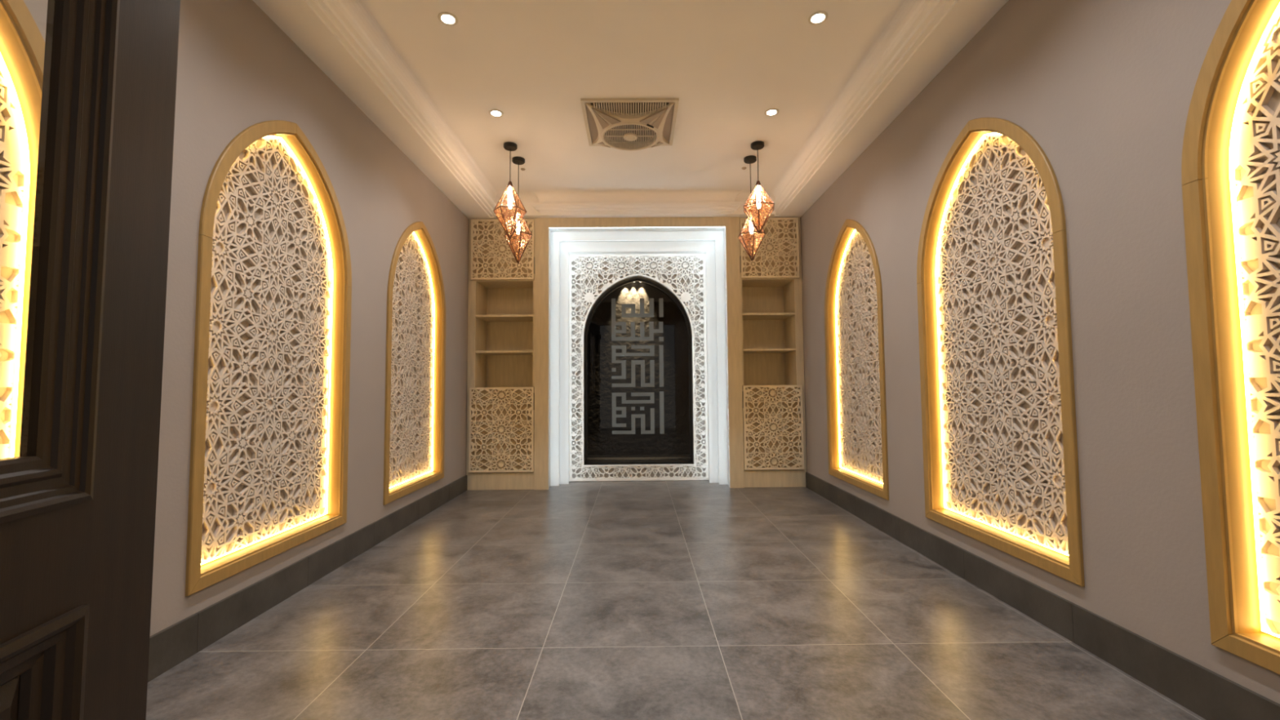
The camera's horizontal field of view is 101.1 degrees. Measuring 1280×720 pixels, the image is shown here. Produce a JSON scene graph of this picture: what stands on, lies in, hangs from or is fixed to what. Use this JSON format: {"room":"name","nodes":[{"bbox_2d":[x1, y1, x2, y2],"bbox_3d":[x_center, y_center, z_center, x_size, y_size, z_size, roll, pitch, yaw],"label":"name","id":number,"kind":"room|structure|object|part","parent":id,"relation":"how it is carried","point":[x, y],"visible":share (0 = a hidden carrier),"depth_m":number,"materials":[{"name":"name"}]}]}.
{"room":"mosque","nodes":[
{"label":"mosque","id":0,"kind":"room"},
{"bbox_2d":[23,0,468,635],"bbox_3d":[-1.604,-0.266,2.632,0.160,2.600,5.350,0,-3,0],"label":"wall","id":1,"kind":"structure","parent":0,"point":[237,70],"depth_m":2.27,"materials":[{"name":"paint"}]},
{"bbox_2d":[0,0,44,458],"bbox_3d":[-1.554,-0.190,0.920,0.113,1.857,0.956,0,-3,0],"label":"arched niche","id":2,"kind":"object","parent":1,"relation":"attached to","point":[22,44],"visible":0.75,"depth_m":1.32,"materials":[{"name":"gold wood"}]},
{"bbox_3d":[-1.584,-0.188,0.920,0.015,1.741,0.842,0,-3,0],"label":"lattice panel","id":3,"kind":"part","parent":2,"relation":"part of","materials":[{"name":"beige wood"}]},
{"bbox_3d":[-1.512,-0.785,1.192,0.017,0.640,0.477,0,-3,0],"label":"frame arch rail","id":4,"kind":"part","parent":2,"relation":"part of","materials":[{"name":"gold metal"}]},
{"bbox_2d":[185,120,351,595],"bbox_3d":[-1.563,-0.117,2.273,0.113,1.857,0.956,0,-3,0],"label":"decorative wall panel","id":5,"kind":"object","parent":1,"relation":"attached to","point":[269,447],"visible":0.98,"depth_m":2.24,"materials":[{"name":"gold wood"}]},
{"bbox_3d":[-1.519,-0.738,2.068,0.017,0.640,0.477,0,-3,0],"label":"frame arch rail","id":6,"kind":"part","parent":5,"relation":"part of","materials":[{"name":"gold metal"}]},
{"bbox_3d":[-1.508,0.783,2.225,0.017,0.053,0.955,0,-3,0],"label":"frame sill","id":7,"kind":"part","parent":5,"relation":"part of","materials":[{"name":"gold metal"}]},
{"bbox_3d":[-1.522,-0.712,2.546,0.017,0.640,0.477,0,-3,0],"label":"frame arch rail","id":8,"kind":"part","parent":5,"relation":"part of","materials":[{"name":"gold metal"}]},
{"bbox_2d":[147,475,467,682],"bbox_3d":[-1.507,0.955,2.346,0.012,0.130,4.568,0,-3,0],"label":"baseboard","id":9,"kind":"structure","parent":1,"relation":"attached to","point":[171,646],"depth_m":2.15,"materials":[{"name":"tile"}]},
{"bbox_2d":[252,0,497,218],"bbox_3d":[-1.383,-1.475,2.713,0.300,0.180,5.040,0,-3,0],"label":"trim","id":10,"kind":"structure","parent":1,"relation":"attached to","point":[341,37],"depth_m":2.73,"materials":[{"name":"paint"}]},
{"bbox_2d":[382,221,445,505],"bbox_3d":[-1.573,-0.043,3.642,0.113,1.857,0.956,0,-3,0],"label":"arched niche","id":11,"kind":"object","parent":1,"relation":"attached to","point":[415,366],"visible":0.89,"depth_m":3.72,"materials":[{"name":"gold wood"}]},
{"bbox_3d":[-1.528,-0.664,3.436,0.017,0.640,0.477,0,-3,0],"label":"frame arch rail","id":12,"kind":"part","parent":11,"relation":"part of","materials":[{"name":"gold metal"}]},
{"bbox_3d":[-1.604,-0.042,3.641,0.015,1.741,0.842,0,-3,0],"label":"lattice panel","id":13,"kind":"part","parent":11,"relation":"part of","materials":[{"name":"beige wood"}]},
{"bbox_3d":[-1.518,0.857,3.593,0.017,0.053,0.955,0,-3,0],"label":"frame sill","id":14,"kind":"part","parent":11,"relation":"part of","materials":[{"name":"gold metal"}]},
{"bbox_3d":[-1.532,-0.639,3.913,0.017,0.640,0.477,0,-3,0],"label":"frame arch rail","id":15,"kind":"part","parent":11,"relation":"part of","materials":[{"name":"gold metal"}]},
{"bbox_2d":[360,0,902,192],"bbox_3d":[-0.035,-1.620,3.016,3.500,0.120,5.950,0,-3,0],"label":"ceiling","id":16,"kind":"structure","parent":0,"point":[727,63],"depth_m":2.88,"materials":[{"name":"paint"}]},
{"bbox_2d":[437,11,457,26],"bbox_3d":[-0.890,-1.581,2.442,0.090,0.006,0.090,0,-3,0],"label":"recessed light","id":17,"kind":"object","parent":16,"relation":"in","point":[449,19],"visible":1,"depth_m":2.44,"materials":[{"name":"beige"}]},
{"bbox_2d":[488,109,503,117],"bbox_3d":[-0.896,-1.535,3.281,0.090,0.006,0.090,0,-3,0],"label":"recessed light","id":18,"kind":"object","parent":16,"relation":"in","point":[494,113],"visible":1,"depth_m":3.28,"materials":[{"name":"beige"}]},
{"bbox_2d":[493,142,526,239],"bbox_3d":[-0.910,-1.178,3.692,0.228,0.674,0.212,0,-3,0],"label":"pendant lamp","id":19,"kind":"object","parent":16,"relation":"hanging from","point":[509,146],"visible":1,"depth_m":3.67,"materials":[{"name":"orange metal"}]},
{"bbox_3d":[-0.909,-0.942,3.680,0.222,0.201,0.206,0,-3,0],"label":"lamp shade","id":20,"kind":"part","parent":19,"relation":"part of","materials":[{"name":"orange glass"}]},
{"bbox_3d":[-0.909,-1.045,3.685,0.228,0.406,0.212,0,-3,0],"label":"wire frame","id":21,"kind":"part","parent":19,"relation":"part of","materials":[{"name":"orange metal"}]},
{"bbox_3d":[-0.910,-1.135,3.690,0.029,0.160,0.029,0,-3,0],"label":"bulb","id":22,"kind":"part","parent":19,"relation":"part of","materials":[{"name":"beige glass"}]},
{"bbox_3d":[-0.912,-1.370,3.703,0.005,0.242,0.005,1,-3,-23],"label":"cord","id":23,"kind":"part","parent":19,"relation":"part of","materials":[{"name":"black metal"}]},
{"bbox_2d":[504,156,532,263],"bbox_3d":[-0.906,-1.108,3.919,0.213,0.790,0.196,0,-3,0],"label":"pendant lamp","id":24,"kind":"object","parent":16,"relation":"hanging from","point":[518,161],"visible":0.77,"depth_m":3.90,"materials":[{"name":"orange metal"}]},
{"bbox_3d":[-0.903,-0.819,3.903,0.207,0.211,0.190,0,-3,0],"label":"lamp shade","id":25,"kind":"part","parent":24,"relation":"part of","materials":[{"name":"orange glass"}]},
{"bbox_3d":[-0.905,-1.013,3.914,0.029,0.160,0.029,0,-3,0],"label":"bulb","id":26,"kind":"part","parent":24,"relation":"part of","materials":[{"name":"beige glass"}]},
{"bbox_3d":[-0.904,-0.920,3.909,0.213,0.411,0.196,0,-3,0],"label":"wire frame","id":27,"kind":"part","parent":24,"relation":"part of","materials":[{"name":"orange metal"}]},
{"bbox_3d":[-0.907,-1.302,3.929,0.005,0.352,0.005,-2,-3,22],"label":"cord","id":28,"kind":"part","parent":24,"relation":"part of","materials":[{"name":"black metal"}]},
{"bbox_2d":[580,97,679,151],"bbox_3d":[-0.063,-1.506,3.416,0.584,0.064,0.584,0,-3,0],"label":"ceiling fan","id":29,"kind":"object","parent":16,"relation":"attached to","point":[638,123],"visible":1,"depth_m":3.32,"materials":[{"name":"beige plastic"}]},
{"bbox_3d":[-0.063,-1.536,3.417,0.540,0.004,0.540,0,-3,0],"label":"recess plate","id":30,"kind":"part","parent":29,"relation":"part of","materials":[{"name":"beige plastic"}]},
{"bbox_2d":[601,122,659,151],"bbox_3d":[-0.063,-1.501,3.500,0.388,0.052,0.388,0,-3,0],"label":"grille","id":31,"kind":"object","parent":29,"relation":"attached to","point":[628,136],"depth_m":3.50,"materials":[{"name":"beige plastic"}]},
{"bbox_2d":[490,189,778,218],"bbox_3d":[-0.047,-1.368,4.907,2.600,0.180,0.667,0,-3,0],"label":"trim","id":32,"kind":"structure","parent":16,"relation":"attached to","point":[580,203],"depth_m":4.64,"materials":[{"name":"paint"}]},
{"bbox_2d":[737,155,765,261],"bbox_3d":[0.830,-1.126,3.932,0.189,0.780,0.214,0,-3,0],"label":"pendant lamp","id":33,"kind":"object","parent":16,"relation":"hanging from","point":[750,159],"visible":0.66,"depth_m":3.90,"materials":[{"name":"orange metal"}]},
{"bbox_3d":[0.829,-1.310,3.942,0.005,0.362,0.005,1,-3,-23],"label":"cord","id":34,"kind":"part","parent":33,"relation":"part of","materials":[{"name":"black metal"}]},
{"bbox_3d":[0.831,-1.016,3.926,0.029,0.160,0.029,0,-3,0],"label":"bulb","id":35,"kind":"part","parent":33,"relation":"part of","materials":[{"name":"beige glass"}]},
{"bbox_3d":[0.832,-0.933,3.922,0.189,0.392,0.214,0,-3,0],"label":"wire frame","id":36,"kind":"part","parent":33,"relation":"part of","materials":[{"name":"orange metal"}]},
{"bbox_3d":[0.831,-1.016,3.926,0.182,0.181,0.208,0,-3,0],"label":"lamp shade","id":37,"kind":"part","parent":33,"relation":"part of","materials":[{"name":"orange glass"}]},
{"bbox_3d":[0.833,-0.832,3.916,0.182,0.191,0.208,0,-3,0],"label":"lamp shade","id":38,"kind":"part","parent":33,"relation":"part of","materials":[{"name":"orange glass"}]},
{"bbox_2d":[743,141,774,233],"bbox_3d":[0.833,-1.208,3.706,0.232,0.640,0.236,0,-3,0],"label":"pendant lamp","id":39,"kind":"object","parent":16,"relation":"hanging from","point":[756,145],"visible":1,"depth_m":3.68,"materials":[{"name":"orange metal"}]},
{"bbox_3d":[0.832,-1.380,3.716,0.005,0.247,0.005,1,-3,-23],"label":"cord","id":40,"kind":"part","parent":39,"relation":"part of","materials":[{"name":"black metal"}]},
{"bbox_3d":[0.834,-1.143,3.703,0.029,0.160,0.029,0,-3,0],"label":"bulb","id":41,"kind":"part","parent":39,"relation":"part of","materials":[{"name":"beige glass"}]},
{"bbox_3d":[0.834,-1.152,3.703,0.226,0.168,0.230,0,-3,0],"label":"lamp shade","id":42,"kind":"part","parent":39,"relation":"part of","materials":[{"name":"orange glass"}]},
{"bbox_3d":[0.835,-0.980,3.694,0.226,0.181,0.230,0,-3,0],"label":"lamp shade","id":43,"kind":"part","parent":39,"relation":"part of","materials":[{"name":"orange glass"}]},
{"bbox_3d":[0.834,-1.073,3.699,0.232,0.367,0.236,0,-3,0],"label":"wire frame","id":44,"kind":"part","parent":39,"relation":"part of","materials":[{"name":"orange metal"}]},
{"bbox_2d":[764,108,778,115],"bbox_3d":[0.824,-1.548,3.294,0.090,0.006,0.090,0,-3,0],"label":"recessed light","id":45,"kind":"object","parent":16,"relation":"in","point":[771,112],"visible":1,"depth_m":3.29,"materials":[{"name":"beige"}]},
{"bbox_2d":[808,10,827,25],"bbox_3d":[0.830,-1.593,2.455,0.090,0.006,0.090,0,-3,0],"label":"recessed light","id":46,"kind":"object","parent":16,"relation":"in","point":[819,17],"visible":1,"depth_m":2.45,"materials":[{"name":"beige"}]},
{"bbox_2d":[146,480,1205,719],"bbox_3d":[-0.009,1.065,2.296,3.500,0.120,7.100,0,-3,0],"label":"floor","id":47,"kind":"structure","parent":0,"point":[664,599],"depth_m":1.91,"materials":[{"name":"tile"}]},
{"bbox_2d":[466,218,534,489],"bbox_3d":[-1.238,-0.058,4.859,0.596,2.418,0.386,0,-3,0],"label":"bookcase","id":48,"kind":"object","parent":47,"relation":"on","point":[500,387],"visible":0.94,"depth_m":4.72,"materials":[{"name":"brown wood"}]},
{"bbox_3d":[-1.220,0.613,4.640,0.564,0.741,0.019,0,-3,0],"label":"door","id":49,"kind":"part","parent":48,"relation":"part of","materials":[{"name":"brown wood"}]},
{"bbox_3d":[-1.233,-0.993,4.727,0.564,0.546,0.019,0,-3,0],"label":"door","id":50,"kind":"part","parent":48,"relation":"part of","materials":[{"name":"brown wood"}]},
{"bbox_3d":[-1.213,-0.066,4.873,0.511,0.018,0.341,0,-3,0],"label":"shelf","id":51,"kind":"part","parent":48,"relation":"part of","materials":[{"name":"brown wood"}]},
{"bbox_3d":[-1.216,-0.388,4.890,0.511,0.018,0.341,0,-3,0],"label":"shelf","id":52,"kind":"part","parent":48,"relation":"part of","materials":[{"name":"brown wood"}]},
{"bbox_2d":[533,217,744,489],"bbox_3d":[-0.018,-0.061,4.992,1.844,2.419,0.618,0,-3,0],"label":"niche","id":53,"kind":"object","parent":47,"relation":"on","point":[638,346],"visible":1,"depth_m":5.06,"materials":[{"name":"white wood"}]},
{"bbox_3d":[-0.019,0.098,5.272,1.046,1.824,0.006,0,-3,0],"label":"glass pane","id":54,"kind":"part","parent":53,"relation":"part of","materials":[{"name":"black glass"}]},
{"bbox_2d":[739,217,806,487],"bbox_3d":[1.184,-0.076,4.877,0.556,2.418,0.386,0,-3,0],"label":"bookcase","id":55,"kind":"object","parent":47,"relation":"on","point":[774,426],"visible":0.89,"depth_m":4.73,"materials":[{"name":"brown wood"}]},
{"bbox_3d":[1.156,-0.406,4.908,0.471,0.018,0.341,0,-3,0],"label":"shelf","id":56,"kind":"part","parent":55,"relation":"part of","materials":[{"name":"brown wood"}]},
{"bbox_3d":[1.167,-1.010,4.745,0.524,0.546,0.019,0,-3,0],"label":"door","id":57,"kind":"part","parent":55,"relation":"part of","materials":[{"name":"brown wood"}]},
{"bbox_3d":[1.159,-0.084,4.891,0.471,0.018,0.341,0,-3,0],"label":"shelf","id":58,"kind":"part","parent":55,"relation":"part of","materials":[{"name":"brown wood"}]},
{"bbox_3d":[1.179,0.595,4.658,0.524,0.741,0.019,0,-3,0],"label":"door","id":59,"kind":"part","parent":55,"relation":"part of","materials":[{"name":"brown wood"}]},
{"bbox_2d":[800,0,1279,704],"bbox_3d":[1.560,-0.289,2.656,0.160,2.600,5.350,0,-3,0],"label":"wall","id":60,"kind":"structure","parent":0,"point":[1105,88],"depth_m":1.70,"materials":[{"name":"paint"}]},
{"bbox_2d":[824,219,888,500],"bbox_3d":[1.518,-0.066,3.665,0.113,1.857,0.956,0,-3,0],"label":"arched niche","id":61,"kind":"object","parent":60,"relation":"attached to","point":[855,358],"visible":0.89,"depth_m":3.74,"materials":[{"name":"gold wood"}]},
{"bbox_3d":[1.463,-0.661,3.936,0.017,0.640,0.477,0,-3,0],"label":"frame arch rail","id":62,"kind":"part","parent":61,"relation":"part of","materials":[{"name":"gold metal"}]},
{"bbox_3d":[1.477,0.835,3.616,0.017,0.053,0.955,0,-3,0],"label":"frame sill","id":63,"kind":"part","parent":61,"relation":"part of","materials":[{"name":"gold metal"}]},
{"bbox_3d":[1.548,-0.065,3.665,0.015,1.741,0.842,0,-3,0],"label":"lattice panel","id":64,"kind":"part","parent":61,"relation":"part of","materials":[{"name":"beige wood"}]},
{"bbox_3d":[1.466,-0.687,3.458,0.017,0.640,0.477,0,-3,0],"label":"frame arch rail","id":65,"kind":"part","parent":61,"relation":"part of","materials":[{"name":"gold metal"}]},
{"bbox_2d":[771,0,1008,217],"bbox_3d":[1.321,-1.495,2.734,0.300,0.180,5.040,0,-3,0],"label":"trim","id":66,"kind":"structure","parent":60,"relation":"attached to","point":[921,37],"depth_m":2.77,"materials":[{"name":"paint"}]},
{"bbox_2d":[916,117,1084,586],"bbox_3d":[1.527,-0.140,2.297,0.113,1.857,0.956,0,-3,0],"label":"decorative wall panel","id":67,"kind":"object","parent":60,"relation":"attached to","point":[1000,442],"visible":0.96,"depth_m":2.26,"materials":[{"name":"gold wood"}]},
{"bbox_3d":[1.473,-0.735,2.568,0.017,0.640,0.477,0,-3,0],"label":"frame arch rail","id":68,"kind":"part","parent":67,"relation":"part of","materials":[{"name":"gold metal"}]},
{"bbox_3d":[1.486,0.761,2.248,0.017,0.053,0.955,0,-3,0],"label":"frame sill","id":69,"kind":"part","parent":67,"relation":"part of","materials":[{"name":"gold metal"}]},
{"bbox_3d":[1.476,-0.760,2.090,0.017,0.640,0.477,0,-3,0],"label":"frame arch rail","id":70,"kind":"part","parent":67,"relation":"part of","materials":[{"name":"gold metal"}]},
{"bbox_2d":[805,471,1279,719],"bbox_3d":[1.485,0.933,2.369,0.012,0.130,4.568,0,-3,0],"label":"baseboard","id":71,"kind":"structure","parent":60,"relation":"attached to","point":[1211,695],"depth_m":1.74,"materials":[{"name":"tile"}]},
{"bbox_2d":[1181,0,1279,675],"bbox_3d":[1.537,-0.213,0.944,0.113,1.857,0.956,0,-3,0],"label":"decorative wall panel","id":72,"kind":"object","parent":60,"relation":"attached to","point":[1230,164],"visible":1,"depth_m":1.34,"materials":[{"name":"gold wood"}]},
{"bbox_3d":[1.482,-0.807,1.215,0.017,0.640,0.477,0,-3,0],"label":"frame arch rail","id":73,"kind":"part","parent":72,"relation":"part of","materials":[{"name":"gold metal"}]},
{"bbox_3d":[1.496,0.689,0.895,0.017,0.053,0.955,0,-3,0],"label":"frame sill","id":74,"kind":"part","parent":72,"relation":"part of","materials":[{"name":"gold metal"}]},
{"bbox_3d":[1.567,-0.212,0.944,0.015,1.741,0.842,0,-3,0],"label":"lattice panel","id":75,"kind":"part","parent":72,"relation":"part of","materials":[{"name":"beige wood"}]},
{"bbox_3d":[-0.004,-0.417,0.057,3.320,2.600,0.170,0,-3,0],"label":"wall","id":76,"kind":"structure","parent":0,"visible":0},
{"bbox_2d":[0,0,180,719],"bbox_3d":[-0.822,-0.147,0.568,0.058,2.112,0.880,1,-3,-12],"label":"door","id":77,"kind":"structure","parent":76,"relation":"in","point":[78,500],"depth_m":0.83,"materials":[{"name":"brown wood"}]},
{"bbox_3d":[-0.827,0.543,0.536,0.022,0.226,0.414,1,-3,-12],"label":"panel","id":78,"kind":"part","parent":77,"relation":"part of","materials":[{"name":"brown wood"}]},
{"bbox_3d":[-0.820,0.543,0.537,0.053,0.358,0.546,1,-3,-12],"label":"panel moulding","id":79,"kind":"part","parent":77,"relation":"part of","materials":[{"name":"brown wood"}]},
{"bbox_3d":[-0.823,-0.431,0.591,0.050,1.272,0.543,1,-3,-12],"label":"glass moulding","id":80,"kind":"part","parent":77,"relation":"part of","materials":[{"name":"brown wood"}]}
]}

